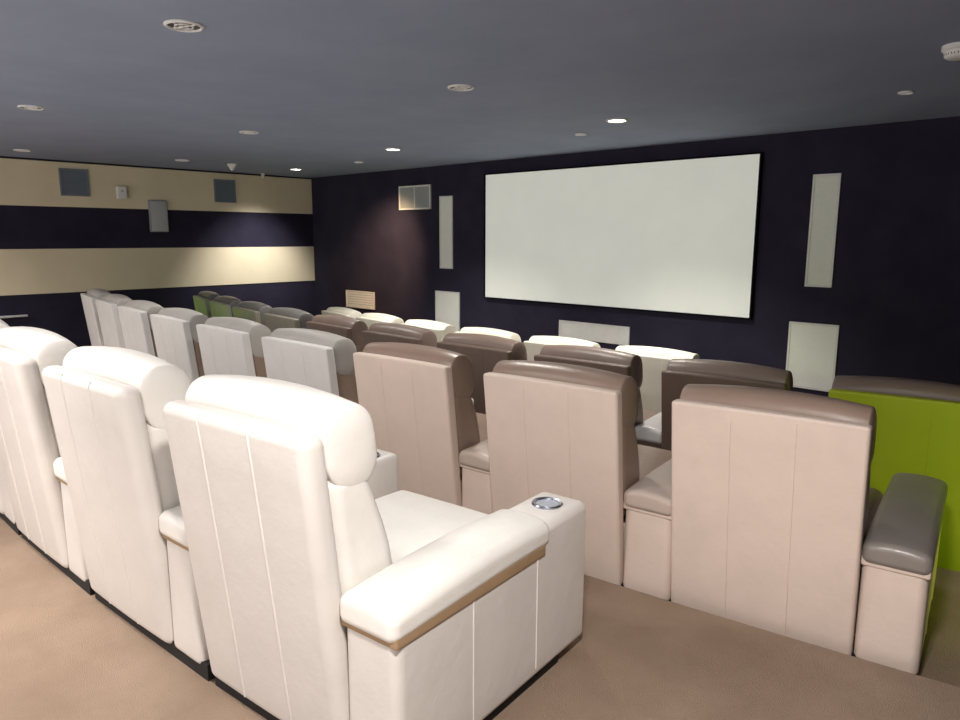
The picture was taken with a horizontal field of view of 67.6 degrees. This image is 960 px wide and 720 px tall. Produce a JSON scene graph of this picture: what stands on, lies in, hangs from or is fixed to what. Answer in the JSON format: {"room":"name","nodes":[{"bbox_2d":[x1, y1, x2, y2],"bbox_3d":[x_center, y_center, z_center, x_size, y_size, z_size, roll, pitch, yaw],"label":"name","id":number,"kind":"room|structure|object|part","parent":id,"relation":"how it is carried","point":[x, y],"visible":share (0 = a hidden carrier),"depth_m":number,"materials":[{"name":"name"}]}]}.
{"room":"auditorium","nodes":[
{"label":"auditorium","id":0,"kind":"room"},
{"bbox_2d":[0,156,315,346],"bbox_3d":[-5.512,-0.891,8.636,0.100,3.009,8.180,9,13,43],"label":"wall","id":1,"kind":"structure","parent":0,"point":[21,227],"depth_m":9.51,"materials":[{"name":"black paint"}]},
{"bbox_2d":[0,314,27,317],"bbox_3d":[-5.565,-0.518,8.526,0.060,0.024,0.320,9,13,43],"label":"wall ledge","id":2,"kind":"object","parent":1,"relation":"attached to","point":[23,315],"visible":1,"depth_m":8.52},
{"bbox_2d":[58,168,89,196],"bbox_3d":[-5.004,-2.190,8.845,0.022,0.328,0.328,9,13,43],"label":"air vent","id":3,"kind":"object","parent":1,"relation":"attached to","point":[73,182],"visible":1,"depth_m":8.84,"materials":[{"name":"grey metal"}]},
{"bbox_2d":[115,186,126,198],"bbox_3d":[-4.614,-2.151,9.218,0.091,0.160,0.124,9,13,43],"label":"sensor","id":4,"kind":"object","parent":1,"relation":"attached to","point":[121,191],"visible":1,"depth_m":9.18,"materials":[{"name":"white plastic"}]},
{"bbox_2d":[0,158,312,213],"bbox_3d":[-5.470,-2.081,8.391,0.012,0.532,8.175,9,13,43],"label":"wall panel","id":5,"kind":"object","parent":1,"relation":"attached to","point":[22,182],"depth_m":9.48,"materials":[{"name":"beige paint"}]},
{"bbox_2d":[0,246,314,295],"bbox_3d":[-5.473,-1.052,8.568,0.012,0.540,8.175,9,13,43],"label":"wall panel","id":6,"kind":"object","parent":1,"relation":"attached to","point":[22,271],"depth_m":9.59,"materials":[{"name":"beige paint"}]},
{"bbox_2d":[148,200,168,231],"bbox_3d":[-4.308,-1.927,9.610,0.056,0.416,0.240,9,13,43],"label":"speaker","id":7,"kind":"object","parent":1,"relation":"attached to","point":[158,212],"visible":1,"depth_m":9.58},
{"bbox_2d":[213,179,235,202],"bbox_3d":[-3.648,-2.417,10.256,0.022,0.320,0.320,9,13,43],"label":"air vent","id":8,"kind":"object","parent":1,"relation":"attached to","point":[224,190],"visible":1,"depth_m":10.25,"materials":[{"name":"grey metal"}]},
{"bbox_2d":[0,0,959,177],"bbox_3d":[-1.466,-1.776,4.662,11.150,0.100,8.280,9,13,43],"label":"ceiling","id":9,"kind":"structure","parent":0,"point":[326,87],"depth_m":4.12,"materials":[{"name":"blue paint"}]},
{"bbox_2d":[13,149,30,151],"bbox_3d":[-4.920,-2.251,7.702,0.166,0.011,0.166,9,13,43],"label":"recessed light","id":10,"kind":"object","parent":9,"relation":"in","point":[19,150],"visible":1,"depth_m":7.70,"materials":[{"name":"white plastic"}]},
{"bbox_2d":[17,105,44,109],"bbox_3d":[-3.213,-1.805,5.131,0.166,0.011,0.166,9,13,43],"label":"recessed light","id":11,"kind":"object","parent":9,"relation":"in","point":[26,107],"visible":1,"depth_m":5.11,"materials":[{"name":"white plastic"}]},
{"bbox_2d":[175,159,188,161],"bbox_3d":[-3.603,-2.413,8.668,0.166,0.011,0.166,9,13,43],"label":"recessed light","id":12,"kind":"object","parent":9,"relation":"in","point":[181,160],"visible":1,"depth_m":8.67,"materials":[{"name":"white plastic"}]},
{"bbox_2d":[163,19,203,31],"bbox_3d":[-1.292,-1.457,3.130,0.166,0.011,0.166,9,13,43],"label":"recessed light","id":13,"kind":"object","parent":9,"relation":"in","point":[180,25],"visible":1,"depth_m":3.12,"materials":[{"name":"white plastic"}]},
{"bbox_2d":[227,164,236,170],"bbox_3d":[-3.158,-2.452,9.137,0.120,0.089,0.120,9,13,43],"label":"sprinkler head","id":14,"kind":"object","parent":9,"relation":"attached to","point":[232,167],"visible":1,"depth_m":9.10},
{"bbox_2d":[239,131,258,133],"bbox_3d":[-2.039,-2.007,6.330,0.166,0.011,0.166,9,13,43],"label":"recessed light","id":15,"kind":"object","parent":9,"relation":"in","point":[241,132],"visible":1,"depth_m":6.30,"materials":[{"name":"white plastic"}]},
{"bbox_2d":[385,148,400,150],"bbox_3d":[-0.913,-2.209,7.526,0.166,0.011,0.166,9,13,43],"label":"recessed light","id":16,"kind":"object","parent":9,"relation":"in","point":[387,149],"visible":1,"depth_m":7.54,"materials":[{"name":"white plastic"}]},
{"bbox_2d":[447,84,473,90],"bbox_3d":[-0.117,-1.673,4.408,0.166,0.011,0.166,9,13,43],"label":"recessed light","id":17,"kind":"object","parent":9,"relation":"in","point":[456,87],"visible":1,"depth_m":4.39,"materials":[{"name":"white plastic"}]},
{"bbox_2d":[575,133,586,135],"bbox_3d":[0.901,-2.011,6.398,0.110,0.011,0.110,9,13,43],"label":"recessed light","id":18,"kind":"object","parent":9,"relation":"in","point":[576,134],"visible":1,"depth_m":6.36,"materials":[{"name":"white plastic"}]},
{"bbox_2d":[606,118,627,122],"bbox_3d":[1.076,-1.879,5.630,0.166,0.011,0.166,9,13,43],"label":"recessed light","id":19,"kind":"object","parent":9,"relation":"in","point":[614,120],"visible":1,"depth_m":5.63,"materials":[{"name":"white plastic"}]},
{"bbox_2d":[898,91,914,94],"bbox_3d":[2.687,-1.685,4.522,0.092,0.011,0.092,9,13,43],"label":"recessed light","id":20,"kind":"object","parent":9,"relation":"in","point":[901,92],"visible":1,"depth_m":4.51,"materials":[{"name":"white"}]},
{"bbox_2d":[941,42,959,60],"bbox_3d":[2.291,-1.471,3.425,0.150,0.064,0.150,9,13,43],"label":"smoke detector","id":21,"kind":"object","parent":9,"relation":"attached to","point":[951,51],"visible":1,"depth_m":3.40,"materials":[{"name":"white plastic"}]},
{"bbox_2d":[0,517,959,719],"bbox_3d":[-2.740,1.165,3.813,10.950,0.600,4.601,9,13,43],"label":"floor","id":22,"kind":"structure","parent":0,"point":[65,654],"depth_m":2.50,"materials":[{"name":"brown carpet"}]},
{"bbox_2d":[0,319,21,534],"bbox_3d":[-2.371,0.252,4.165,0.906,1.084,1.117,9,13,43],"label":"seat","id":23,"kind":"object","parent":22,"relation":"on","point":[6,511],"visible":0.06,"depth_m":3.70,"materials":[{"name":"white leather"}]},
{"bbox_3d":[-2.773,0.313,3.918,0.680,0.976,0.194,9,13,43],"label":"panel","id":24,"kind":"part","parent":23,"relation":"part of","materials":[{"name":"white leather"}]},
{"bbox_3d":[-2.097,0.521,4.027,0.202,0.529,0.998,9,13,43],"label":"armrest","id":25,"kind":"part","parent":23,"relation":"part of","materials":[{"name":"white leather"}]},
{"bbox_2d":[0,326,94,595],"bbox_3d":[-1.698,0.358,3.555,0.906,1.084,1.117,9,13,41],"label":"seat","id":26,"kind":"object","parent":22,"relation":"on","point":[30,457],"visible":0.37,"depth_m":3.10,"materials":[{"name":"white leather"}]},
{"bbox_3d":[-2.090,0.422,3.293,0.680,0.976,0.194,9,13,41],"label":"panel","id":27,"kind":"part","parent":26,"relation":"part of","materials":[{"name":"white leather"}]},
{"bbox_2d":[43,386,60,456],"bbox_3d":[-1.994,0.308,3.382,0.662,0.520,0.276,9,13,41],"label":"cushion","id":28,"kind":"object","parent":26,"relation":"on","point":[50,440],"depth_m":3.05,"materials":[{"name":"white leather"}]},
{"bbox_3d":[-1.417,0.625,3.426,0.202,0.529,0.998,9,13,41],"label":"armrest","id":29,"kind":"part","parent":26,"relation":"part of","materials":[{"name":"white leather"}]},
{"bbox_2d":[42,346,398,680],"bbox_3d":[-1.002,0.460,2.970,0.906,1.084,1.117,8,13,39],"label":"seat","id":30,"kind":"object","parent":22,"relation":"on","point":[106,403],"visible":0.6,"depth_m":2.53,"materials":[{"name":"white leather"}]},
{"bbox_3d":[-1.384,0.527,2.695,0.680,0.976,0.194,8,13,39],"label":"panel","id":31,"kind":"part","parent":30,"relation":"part of","materials":[{"name":"white leather"}]},
{"bbox_2d":[147,423,179,510],"bbox_3d":[-1.292,0.412,2.786,0.662,0.520,0.276,8,13,39],"label":"cushion","id":32,"kind":"object","parent":30,"relation":"on","point":[163,492],"depth_m":2.48,"materials":[{"name":"white leather"}]},
{"bbox_3d":[-0.808,0.564,2.704,0.207,0.046,0.709,8,13,39],"label":"pad trim","id":33,"kind":"part","parent":30,"relation":"part of","materials":[{"name":"brown wood"}]},
{"bbox_3d":[-0.715,0.726,2.852,0.202,0.529,0.998,8,13,39],"label":"armrest","id":34,"kind":"part","parent":30,"relation":"part of","materials":[{"name":"white leather"}]},
{"bbox_2d":[163,374,585,719],"bbox_3d":[-0.292,0.557,2.416,0.898,1.084,1.120,8,12,37],"label":"seat","id":35,"kind":"object","parent":22,"relation":"on","point":[320,597],"visible":1,"depth_m":2.03,"materials":[{"name":"white leather"}]},
{"bbox_3d":[-0.656,0.627,2.122,0.680,0.976,0.194,8,12,37],"label":"panel","id":36,"kind":"part","parent":35,"relation":"part of","materials":[{"name":"white leather"}]},
{"bbox_2d":[328,481,392,638],"bbox_3d":[-0.569,0.511,2.217,0.662,0.520,0.276,8,12,37],"label":"cushion","id":37,"kind":"object","parent":35,"relation":"on","point":[358,540],"depth_m":1.95,"materials":[{"name":"white leather"}]},
{"bbox_2d":[375,490,488,562],"bbox_3d":[-0.300,0.684,2.602,0.648,0.190,0.730,8,12,37],"label":"seat cushion","id":38,"kind":"object","parent":35,"relation":"on","point":[412,521],"depth_m":2.65,"materials":[{"name":"white leather"}]},
{"bbox_3d":[-0.079,0.661,2.151,0.212,0.046,0.709,8,12,37],"label":"pad trim","id":39,"kind":"part","parent":35,"relation":"part of","materials":[{"name":"brown wood"}]},
{"bbox_3d":[0.011,0.822,2.301,0.210,0.529,0.998,8,12,37],"label":"armrest","id":40,"kind":"part","parent":35,"relation":"part of","materials":[{"name":"white leather"}]},
{"bbox_2d":[536,499,558,506],"bbox_3d":[0.239,0.512,2.549,0.082,0.004,0.082,8,12,37],"label":"cup holder","id":41,"kind":"object","parent":35,"relation":"on","point":[539,502],"depth_m":2.55,"materials":[{"name":"silver metal"}]},
{"bbox_2d":[311,116,959,396],"bbox_3d":[1.346,-0.738,7.850,11.150,3.009,0.100,9,13,43],"label":"wall","id":42,"kind":"structure","parent":0,"point":[893,297],"depth_m":6.43,"materials":[{"name":"paint"}]},
{"bbox_2d":[346,290,374,309],"bbox_3d":[-1.800,-0.907,10.764,0.684,0.256,0.022,9,13,43],"label":"air vent","id":43,"kind":"object","parent":42,"relation":"in","point":[356,299],"visible":1,"depth_m":10.75,"materials":[{"name":"beige metal"}]},
{"bbox_2d":[399,184,430,209],"bbox_3d":[-0.880,-2.189,9.662,0.636,0.316,0.022,9,13,43],"label":"air vent","id":44,"kind":"object","parent":42,"relation":"in","point":[414,197],"visible":1,"depth_m":9.65,"materials":[{"name":"white metal"}]},
{"bbox_2d":[439,196,452,268],"bbox_3d":[-0.438,-1.658,9.331,0.247,0.927,0.014,9,13,43],"label":"speaker","id":45,"kind":"object","parent":42,"relation":"attached to","point":[445,202],"visible":1,"depth_m":9.32},
{"bbox_2d":[441,197,450,266],"bbox_3d":[-0.439,-1.659,9.334,0.204,0.894,0.008,9,13,43],"label":"speaker grille","id":46,"kind":"object","parent":45,"relation":"attached to","point":[445,201],"depth_m":9.33,"materials":[{"name":"fabric"}]},
{"bbox_2d":[435,291,459,331],"bbox_3d":[-0.428,-0.650,9.493,0.460,0.515,0.014,9,13,43],"label":"floor speaker","id":47,"kind":"object","parent":42,"relation":"attached to","point":[447,304],"visible":0.62,"depth_m":9.47,"materials":[{"name":"white plastic"}]},
{"bbox_2d":[559,320,629,345],"bbox_3d":[1.255,-0.306,7.931,0.932,0.200,0.014,9,13,43],"label":"speaker","id":48,"kind":"object","parent":42,"relation":"attached to","point":[603,333],"visible":0.98,"depth_m":7.90},
{"bbox_2d":[484,152,763,319],"bbox_3d":[1.296,-1.319,7.695,3.400,1.509,0.050,9,13,43],"label":"projection screen","id":49,"kind":"object","parent":42,"relation":"attached to","point":[678,235],"visible":1,"depth_m":7.43,"materials":[{"name":"fabric"}]},
{"bbox_2d":[786,321,839,391],"bbox_3d":[2.939,-0.032,6.356,0.424,0.591,0.014,9,13,43],"label":"floor speaker","id":50,"kind":"object","parent":42,"relation":"attached to","point":[812,348],"visible":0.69,"depth_m":6.34,"materials":[{"name":"white plastic"}]},
{"bbox_2d":[804,173,841,287],"bbox_3d":[2.949,-1.108,6.165,0.229,0.958,0.014,9,13,43],"label":"speaker","id":51,"kind":"object","parent":42,"relation":"attached to","point":[825,197],"visible":1,"depth_m":6.16},
{"bbox_2d":[916,567,959,686],"bbox_3d":[-0.883,0.901,5.753,10.950,0.475,2.056,9,13,43],"label":"floor","id":52,"kind":"structure","parent":0,"point":[940,658],"depth_m":2.99,"materials":[{"name":"brown carpet"}]},
{"bbox_2d":[80,289,110,345],"bbox_3d":[-3.947,-0.324,8.368,1.113,1.040,1.189,-7,12,-36],"label":"seat","id":53,"kind":"object","parent":52,"relation":"on","point":[88,299],"visible":0.2,"depth_m":7.87,"materials":[{"name":"beige leather"}]},
{"bbox_2d":[95,294,131,347],"bbox_3d":[-3.310,-0.182,7.549,1.129,1.040,0.982,-8,12,-38],"label":"seat","id":54,"kind":"object","parent":52,"relation":"on","point":[107,309],"visible":0.2,"depth_m":7.12,"materials":[{"name":"beige leather"}]},
{"bbox_2d":[117,300,162,356],"bbox_3d":[-2.705,-0.059,6.841,1.128,1.040,0.982,-8,13,-40],"label":"seat","id":55,"kind":"object","parent":52,"relation":"on","point":[135,321],"visible":0.26,"depth_m":6.40,"materials":[{"name":"beige leather"}]},
{"bbox_2d":[150,329,157,356],"bbox_3d":[-3.031,-0.113,6.687,0.272,0.476,0.699,-8,13,-40],"label":"cushion","id":56,"kind":"object","parent":55,"relation":"on","point":[153,351],"depth_m":6.33,"materials":[{"name":"beige leather"}]},
{"bbox_2d":[150,308,208,382],"bbox_3d":[-2.073,0.060,6.157,1.129,1.040,0.982,-9,13,-42],"label":"seat","id":57,"kind":"object","parent":52,"relation":"on","point":[174,329],"visible":0.27,"depth_m":5.69,"materials":[{"name":"beige leather"}]},
{"bbox_2d":[193,341,204,376],"bbox_3d":[-2.393,0.009,5.991,0.272,0.476,0.699,-9,13,-42],"label":"cushion","id":58,"kind":"object","parent":57,"relation":"on","point":[198,370],"depth_m":5.66,"materials":[{"name":"beige leather"}]},
{"bbox_2d":[196,317,271,377],"bbox_3d":[-1.414,0.174,5.499,0.982,1.040,1.129,10,14,44],"label":"seat","id":59,"kind":"object","parent":52,"relation":"on","point":[228,345],"visible":0.27,"depth_m":5.04,"materials":[{"name":"beige leather"}]},
{"bbox_3d":[-1.819,0.230,5.245,0.718,0.946,0.167,10,14,44],"label":"panel","id":60,"kind":"part","parent":59,"relation":"part of","materials":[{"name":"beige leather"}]},
{"bbox_2d":[252,354,266,377],"bbox_3d":[-1.728,0.125,5.320,0.699,0.476,0.271,10,14,44],"label":"cushion","id":61,"kind":"object","parent":59,"relation":"on","point":[258,362],"depth_m":4.99,"materials":[{"name":"beige leather"}]},
{"bbox_2d":[261,328,473,403],"bbox_3d":[-0.730,0.284,4.869,0.982,1.040,1.129,9,13,41],"label":"seat","id":62,"kind":"object","parent":52,"relation":"on","point":[321,360],"visible":0.27,"depth_m":4.40,"materials":[{"name":"beige leather"}]},
{"bbox_3d":[-1.123,0.343,4.599,0.718,0.946,0.167,9,13,41],"label":"panel","id":63,"kind":"part","parent":62,"relation":"part of","materials":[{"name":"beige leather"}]},
{"bbox_2d":[336,373,358,403],"bbox_3d":[-1.036,0.237,4.678,0.699,0.476,0.272,9,13,41],"label":"cushion","id":64,"kind":"object","parent":62,"relation":"on","point":[346,387],"depth_m":4.39,"materials":[{"name":"beige leather"}]},
{"bbox_2d":[353,342,492,513],"bbox_3d":[-0.021,0.390,4.266,0.982,1.040,1.129,8,13,39],"label":"seat","id":65,"kind":"object","parent":52,"relation":"on","point":[417,398],"visible":0.56,"depth_m":3.82,"materials":[{"name":"beige leather"}]},
{"bbox_3d":[-0.403,0.451,3.981,0.718,0.946,0.167,8,13,39],"label":"panel","id":66,"kind":"part","parent":65,"relation":"part of","materials":[{"name":"beige leather"}]},
{"bbox_2d":[454,395,479,474],"bbox_3d":[-0.320,0.344,4.063,0.699,0.476,0.272,8,13,39],"label":"cushion","id":67,"kind":"object","parent":65,"relation":"on","point":[466,428],"depth_m":3.79,"materials":[{"name":"beige leather"}]},
{"bbox_3d":[0.204,0.511,3.978,0.235,0.042,0.709,8,13,39],"label":"pad trim","id":68,"kind":"part","parent":65,"relation":"part of","materials":[{"name":"beige leather"}]},
{"bbox_3d":[0.297,0.660,4.123,0.230,0.490,0.998,8,13,39],"label":"armrest","id":69,"kind":"part","parent":65,"relation":"part of","materials":[{"name":"beige leather"}]},
{"bbox_2d":[476,413,487,441],"bbox_3d":[-0.022,0.495,4.451,0.686,0.190,0.730,8,13,39],"label":"seat cushion","id":70,"kind":"object","parent":65,"relation":"on","point":[481,418],"depth_m":4.41,"materials":[{"name":"beige leather"}]},
{"bbox_2d":[483,360,671,600],"bbox_3d":[0.712,0.490,3.692,0.982,1.040,1.129,8,12,37],"label":"seat","id":71,"kind":"object","parent":52,"relation":"on","point":[561,429],"visible":0.61,"depth_m":3.25,"materials":[{"name":"beige leather"}]},
{"bbox_3d":[0.341,0.554,3.392,0.718,0.946,0.167,8,12,37],"label":"panel","id":72,"kind":"part","parent":71,"relation":"part of","materials":[{"name":"beige leather"}]},
{"bbox_3d":[0.654,0.813,3.850,0.698,0.250,0.710,8,12,37],"label":"seat","id":73,"kind":"part","parent":71,"relation":"part of","materials":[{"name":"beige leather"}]},
{"bbox_2d":[622,425,639,515],"bbox_3d":[0.420,0.447,3.478,0.699,0.476,0.271,8,12,37],"label":"cushion","id":74,"kind":"object","parent":71,"relation":"on","point":[630,458],"depth_m":3.23,"materials":[{"name":"beige leather"}]},
{"bbox_3d":[1.037,0.758,3.562,0.230,0.490,0.998,8,12,37],"label":"armrest","id":75,"kind":"part","parent":71,"relation":"part of","materials":[{"name":"beige leather"}]},
{"bbox_3d":[0.949,0.610,3.413,0.235,0.042,0.709,8,12,37],"label":"pad trim","id":76,"kind":"part","parent":71,"relation":"part of","materials":[{"name":"beige leather"}]},
{"bbox_2d":[625,444,671,514],"bbox_3d":[0.704,0.595,3.877,0.686,0.190,0.730,8,12,37],"label":"armrest","id":77,"kind":"object","parent":71,"relation":"on","point":[650,458],"depth_m":3.81,"materials":[{"name":"beige leather"}]},
{"bbox_2d":[671,384,947,674],"bbox_3d":[1.461,0.588,3.131,0.941,1.040,1.073,7,12,35],"label":"seat","id":78,"kind":"object","parent":52,"relation":"on","point":[779,526],"visible":0.93,"depth_m":2.75,"materials":[{"name":"beige leather"}]},
{"bbox_3d":[1.108,0.652,2.833,0.718,0.946,0.167,7,12,35],"label":"panel","id":79,"kind":"part","parent":78,"relation":"part of","materials":[{"name":"beige leather"}]},
{"bbox_3d":[1.405,0.909,3.303,0.698,0.250,0.710,7,12,35],"label":"seat","id":80,"kind":"part","parent":78,"relation":"part of","materials":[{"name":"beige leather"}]},
{"bbox_2d":[861,465,870,555],"bbox_3d":[1.183,0.544,2.922,0.699,0.476,0.271,7,12,35],"label":"cushion","id":81,"kind":"object","parent":78,"relation":"on","point":[864,538],"depth_m":2.69,"materials":[{"name":"beige leather"}]},
{"bbox_2d":[860,487,882,565],"bbox_3d":[1.451,0.691,3.331,0.686,0.190,0.730,7,12,35],"label":"seat cushion","id":82,"kind":"object","parent":78,"relation":"on","point":[875,496],"depth_m":3.23,"materials":[{"name":"beige leather"}]},
{"bbox_3d":[1.709,0.703,2.881,0.222,0.042,0.709,7,12,35],"label":"pad trim","id":83,"kind":"part","parent":78,"relation":"part of","materials":[{"name":"beige leather"}]},
{"bbox_3d":[1.783,0.868,3.018,0.222,0.462,0.958,7,12,35],"label":"armrest","id":84,"kind":"part","parent":78,"relation":"part of","materials":[{"name":"beige leather"}]},
{"bbox_3d":[0.007,0.819,6.690,10.950,0.325,2.061,9,13,43],"label":"floor","id":85,"kind":"structure","parent":0,"visible":0},
{"bbox_2d":[193,291,219,317],"bbox_3d":[-3.273,-0.434,9.876,1.113,1.050,1.143,-6,12,-32],"label":"seat","id":86,"kind":"object","parent":85,"relation":"on","point":[201,301],"visible":0.13,"depth_m":9.37,"materials":[{"name":"green leather"}]},
{"bbox_3d":[-3.671,-0.374,9.627,0.167,0.946,0.718,-6,12,-32],"label":"panel","id":87,"kind":"part","parent":86,"relation":"part of","materials":[{"name":"green leather"}]},
{"bbox_2d":[209,296,241,316],"bbox_3d":[-2.708,-0.290,9.048,1.128,1.050,0.959,-7,12,-35],"label":"seat","id":88,"kind":"object","parent":85,"relation":"on","point":[221,306],"visible":0.2,"depth_m":8.64,"materials":[{"name":"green leather"}]},
{"bbox_3d":[-3.145,-0.241,8.860,0.167,0.946,0.718,-7,12,-35],"label":"panel","id":89,"kind":"part","parent":88,"relation":"part of","materials":[{"name":"green leather"}]},
{"bbox_2d":[232,301,271,324],"bbox_3d":[-2.158,-0.165,8.326,1.128,1.050,0.959,-7,12,-37],"label":"seat","id":90,"kind":"object","parent":85,"relation":"on","point":[254,311],"visible":0.22,"depth_m":7.88,"materials":[{"name":"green leather"}]},
{"bbox_3d":[-2.586,-0.112,8.119,0.167,0.946,0.718,-7,12,-37],"label":"panel","id":91,"kind":"part","parent":90,"relation":"part of","materials":[{"name":"green leather"}]},
{"bbox_2d":[263,307,313,331],"bbox_3d":[-1.575,-0.044,7.631,1.128,1.050,0.959,-8,13,-40],"label":"seat","id":92,"kind":"object","parent":85,"relation":"on","point":[280,317],"visible":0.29,"depth_m":7.22,"materials":[{"name":"grey leather"}]},
{"bbox_3d":[-1.993,0.012,7.404,0.167,0.946,0.718,-8,13,-40],"label":"panel","id":93,"kind":"part","parent":92,"relation":"part of","materials":[{"name":"grey leather"}]},
{"bbox_2d":[306,315,367,351],"bbox_3d":[-0.961,0.072,6.965,1.128,1.050,0.959,-9,13,-43],"label":"seat","id":94,"kind":"object","parent":85,"relation":"on","point":[350,328],"visible":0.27,"depth_m":6.47,"materials":[{"name":"brown leather"}]},
{"bbox_3d":[-1.367,0.131,6.718,0.167,0.946,0.718,-9,13,-43],"label":"panel","id":95,"kind":"part","parent":94,"relation":"part of","materials":[{"name":"brown leather"}]},
{"bbox_2d":[355,345,363,351],"bbox_3d":[-1.273,0.022,6.789,0.273,0.486,0.699,-9,13,-43],"label":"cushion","id":96,"kind":"object","parent":94,"relation":"on","point":[359,348],"depth_m":6.46,"materials":[{"name":"brown leather"}]},
{"bbox_2d":[362,323,436,346],"bbox_3d":[-0.316,0.182,6.328,0.959,1.050,1.128,9,13,43],"label":"seat","id":97,"kind":"object","parent":85,"relation":"on","point":[377,332],"visible":0.15,"depth_m":5.91,"materials":[{"name":"brown leather"}]},
{"bbox_3d":[-0.710,0.245,6.064,0.718,0.946,0.167,9,13,43],"label":"panel","id":98,"kind":"part","parent":97,"relation":"part of","materials":[{"name":"brown leather"}]},
{"bbox_2d":[436,333,526,413],"bbox_3d":[0.358,0.288,5.724,0.959,1.050,1.128,9,13,40],"label":"seat","id":99,"kind":"object","parent":85,"relation":"on","point":[484,351],"visible":0.15,"depth_m":5.29,"materials":[{"name":"brown leather"}]},
{"bbox_2d":[534,345,660,448],"bbox_3d":[1.060,0.388,5.152,0.959,1.050,1.128,8,12,38],"label":"seat","id":100,"kind":"object","parent":85,"relation":"on","point":[647,425],"visible":0.24,"depth_m":4.67,"materials":[{"name":"brown leather"}]},
{"bbox_3d":[0.693,0.457,4.852,0.718,0.946,0.167,8,12,38],"label":"panel","id":101,"kind":"part","parent":100,"relation":"part of","materials":[{"name":"brown leather"}]},
{"bbox_2d":[634,388,643,426],"bbox_3d":[0.774,0.345,4.935,0.699,0.486,0.273,8,12,38],"label":"cushion","id":102,"kind":"object","parent":100,"relation":"on","point":[639,420],"depth_m":4.71,"materials":[{"name":"brown leather"}]},
{"bbox_3d":[1.382,0.635,5.013,0.207,0.537,0.998,8,12,38],"label":"armrest","id":103,"kind":"part","parent":100,"relation":"part of","materials":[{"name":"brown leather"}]},
{"bbox_3d":[1.292,0.471,4.863,0.212,0.047,0.709,8,12,38],"label":"pad trim","id":104,"kind":"part","parent":100,"relation":"part of","materials":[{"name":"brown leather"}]},
{"bbox_2d":[643,410,658,420],"bbox_3d":[1.063,0.499,5.330,0.686,0.190,0.730,8,12,38],"label":"seat cushion","id":105,"kind":"object","parent":100,"relation":"on","point":[646,414],"depth_m":5.37,"materials":[{"name":"leather"}]},
{"bbox_2d":[661,359,792,450],"bbox_3d":[1.787,0.482,4.614,0.959,1.050,1.128,7,12,35],"label":"seat","id":106,"kind":"object","parent":85,"relation":"on","point":[679,373],"visible":0.24,"depth_m":4.25,"materials":[{"name":"brown leather"}]},
{"bbox_2d":[828,376,959,571],"bbox_3d":[2.548,0.571,4.107,0.936,1.050,1.115,6,12,33],"label":"seat","id":107,"kind":"object","parent":85,"relation":"on","point":[918,429],"visible":0.3,"depth_m":3.67,"materials":[{"name":"green leather"}]},
{"bbox_3d":[0.764,0.763,7.489,10.950,0.170,1.580,9,13,43],"label":"floor","id":108,"kind":"structure","parent":0,"visible":0},
{"bbox_2d":[321,307,361,318],"bbox_3d":[-1.433,-0.205,9.540,1.113,1.032,1.133,-7,12,-37],"label":"seat","id":109,"kind":"object","parent":108,"relation":"on","point":[342,311],"visible":0.06,"depth_m":9.08,"materials":[{"name":"beige leather"}]},
{"bbox_3d":[-1.806,-0.148,9.255,0.167,0.946,0.718,-7,12,-37],"label":"panel","id":110,"kind":"part","parent":109,"relation":"part of","materials":[{"name":"beige leather"}]},
{"bbox_2d":[356,313,404,328],"bbox_3d":[-0.803,-0.072,8.773,1.128,1.032,0.954,-8,13,-40],"label":"seat","id":111,"kind":"object","parent":108,"relation":"on","point":[368,319],"visible":0.16,"depth_m":8.40,"materials":[{"name":"beige leather"}]},
{"bbox_3d":[-1.220,-0.025,8.545,0.167,0.946,0.718,-8,13,-40],"label":"panel","id":112,"kind":"part","parent":111,"relation":"part of","materials":[{"name":"beige leather"}]},
{"bbox_2d":[405,319,455,341],"bbox_3d":[-0.197,0.044,8.107,1.128,1.032,0.954,-9,13,-42],"label":"seat","id":113,"kind":"object","parent":108,"relation":"on","point":[440,329],"visible":0.12,"depth_m":7.62,"materials":[{"name":"beige leather"}]},
{"bbox_3d":[-0.603,0.095,7.861,0.167,0.946,0.718,-9,13,-42],"label":"panel","id":114,"kind":"part","parent":113,"relation":"part of","materials":[{"name":"beige leather"}]},
{"bbox_2d":[455,327,520,341],"bbox_3d":[0.438,0.155,7.469,0.954,1.032,1.128,10,14,44],"label":"seat","id":115,"kind":"object","parent":108,"relation":"on","point":[477,330],"visible":0.07,"depth_m":7.07,"materials":[{"name":"beige leather"}]},
{"bbox_2d":[524,336,600,360],"bbox_3d":[1.100,0.262,6.859,0.954,1.032,1.128,9,13,41],"label":"seat","id":116,"kind":"object","parent":108,"relation":"on","point":[535,344],"visible":0.17,"depth_m":6.56,"materials":[{"name":"beige leather"}]},
{"bbox_3d":[0.718,0.318,6.579,0.718,0.946,0.167,9,13,41],"label":"panel","id":117,"kind":"part","parent":116,"relation":"part of","materials":[{"name":"beige leather"}]},
{"bbox_2d":[615,346,699,412],"bbox_3d":[1.798,0.363,6.277,0.931,1.032,1.115,8,13,39],"label":"seat","id":118,"kind":"object","parent":108,"relation":"on","point":[655,360],"visible":0.02,"depth_m":5.87,"materials":[{"name":"beige leather"}]},
{"bbox_3d":[1.419,0.422,5.983,0.718,0.946,0.167,8,13,39],"label":"panel","id":119,"kind":"part","parent":118,"relation":"part of","materials":[{"name":"beige leather"}]}
]}

